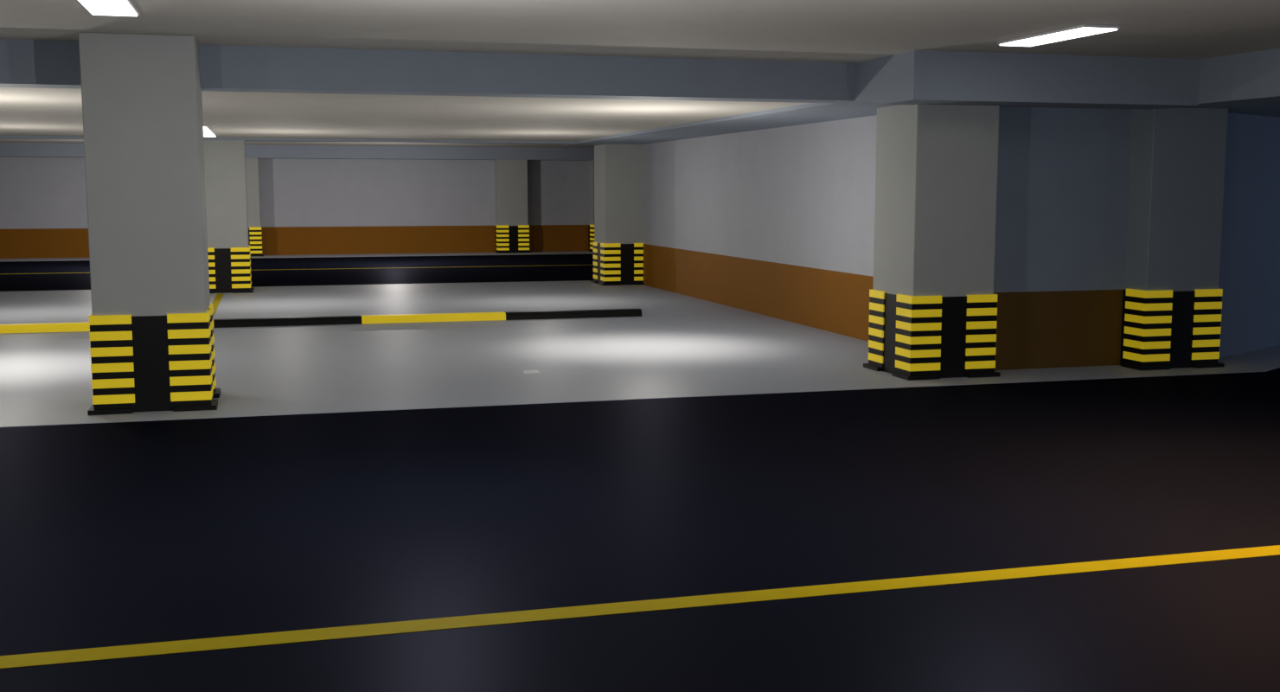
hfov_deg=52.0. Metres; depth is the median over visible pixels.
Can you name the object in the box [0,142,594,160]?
beam
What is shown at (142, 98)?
pillar
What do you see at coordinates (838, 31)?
ceiling
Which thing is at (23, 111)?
ceiling
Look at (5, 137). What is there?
cross beam
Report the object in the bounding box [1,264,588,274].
road centre line
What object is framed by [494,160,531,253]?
pillar
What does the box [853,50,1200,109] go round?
cross beam
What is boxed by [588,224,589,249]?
band
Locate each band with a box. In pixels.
[131,308,213,412]
[214,248,233,293]
[495,225,518,252]
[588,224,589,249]
[597,243,634,284]
[882,293,966,377]
[1120,289,1195,368]
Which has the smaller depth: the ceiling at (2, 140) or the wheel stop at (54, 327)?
the wheel stop at (54, 327)
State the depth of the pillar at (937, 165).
11.18 m
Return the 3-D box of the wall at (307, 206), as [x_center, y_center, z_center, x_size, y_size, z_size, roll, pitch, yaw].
[-9.205,-3.624,32.739,28.000,2.700,0.200,-2,7,-16]
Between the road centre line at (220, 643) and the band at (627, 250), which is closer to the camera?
the road centre line at (220, 643)
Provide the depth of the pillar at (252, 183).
32.08 m
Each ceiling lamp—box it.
[77,0,139,16]
[203,124,216,136]
[997,24,1119,46]
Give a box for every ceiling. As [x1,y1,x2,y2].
[0,0,1279,63]
[0,87,807,140]
[0,138,594,147]
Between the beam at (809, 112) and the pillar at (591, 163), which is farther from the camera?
the pillar at (591, 163)
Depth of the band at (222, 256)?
20.63 m
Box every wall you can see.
[0,156,588,258]
[642,115,876,341]
[993,106,1132,370]
[1218,112,1279,357]
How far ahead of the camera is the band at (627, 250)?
22.40 m
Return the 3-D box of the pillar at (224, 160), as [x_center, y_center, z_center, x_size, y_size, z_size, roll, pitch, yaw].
[-6.662,-2.222,20.896,0.880,2.700,0.890,-2,7,-16]
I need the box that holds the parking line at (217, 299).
[211,293,223,316]
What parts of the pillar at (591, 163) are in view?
corner guard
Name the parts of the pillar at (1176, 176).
corner guard, corner guard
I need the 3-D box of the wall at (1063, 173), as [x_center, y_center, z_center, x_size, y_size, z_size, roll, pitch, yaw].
[4.101,-0.998,12.004,2.420,2.360,0.220,-2,7,-16]
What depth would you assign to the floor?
6.82 m
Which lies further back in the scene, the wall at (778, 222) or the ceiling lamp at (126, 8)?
the wall at (778, 222)
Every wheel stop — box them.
[0,321,89,333]
[213,308,641,327]
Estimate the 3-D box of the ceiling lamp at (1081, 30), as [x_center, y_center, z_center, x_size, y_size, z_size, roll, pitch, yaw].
[2.939,-2.191,9.277,0.284,0.030,1.084,-2,7,-16]
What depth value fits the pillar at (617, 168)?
22.29 m
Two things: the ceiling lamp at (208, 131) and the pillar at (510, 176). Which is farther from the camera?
the pillar at (510, 176)
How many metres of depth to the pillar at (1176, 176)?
11.78 m
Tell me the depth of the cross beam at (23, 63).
10.54 m
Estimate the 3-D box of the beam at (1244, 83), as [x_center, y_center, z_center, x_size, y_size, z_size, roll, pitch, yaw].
[9.504,-1.624,5.933,6.420,0.370,20.600,-2,7,-16]
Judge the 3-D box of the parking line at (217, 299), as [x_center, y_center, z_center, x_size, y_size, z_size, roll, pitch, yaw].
[-5.874,-0.529,18.072,0.100,0.002,5.150,-2,7,-16]
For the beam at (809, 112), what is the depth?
15.28 m
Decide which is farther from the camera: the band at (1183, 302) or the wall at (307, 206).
the wall at (307, 206)
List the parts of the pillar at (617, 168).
corner guard, corner guard, corner guard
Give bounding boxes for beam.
[0,38,854,102]
[0,134,575,144]
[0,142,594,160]
[563,100,895,145]
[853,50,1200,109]
[1181,48,1279,117]
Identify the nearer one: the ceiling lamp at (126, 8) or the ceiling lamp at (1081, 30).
the ceiling lamp at (126, 8)
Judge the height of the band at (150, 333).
0.698 m
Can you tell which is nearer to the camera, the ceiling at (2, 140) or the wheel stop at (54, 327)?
the wheel stop at (54, 327)
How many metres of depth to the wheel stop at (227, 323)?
16.08 m
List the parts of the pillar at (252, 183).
corner guard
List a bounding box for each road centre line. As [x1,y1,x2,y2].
[0,544,1279,668]
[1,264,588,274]
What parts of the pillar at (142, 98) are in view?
corner guard, corner guard, corner guard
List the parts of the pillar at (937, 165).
corner guard, corner guard, corner guard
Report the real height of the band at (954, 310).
0.698 m
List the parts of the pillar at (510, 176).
corner guard, corner guard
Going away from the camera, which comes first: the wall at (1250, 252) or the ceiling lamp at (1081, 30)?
the ceiling lamp at (1081, 30)
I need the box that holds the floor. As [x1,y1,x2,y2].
[0,250,1279,691]
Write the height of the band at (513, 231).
0.698 m
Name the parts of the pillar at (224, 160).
corner guard, corner guard, corner guard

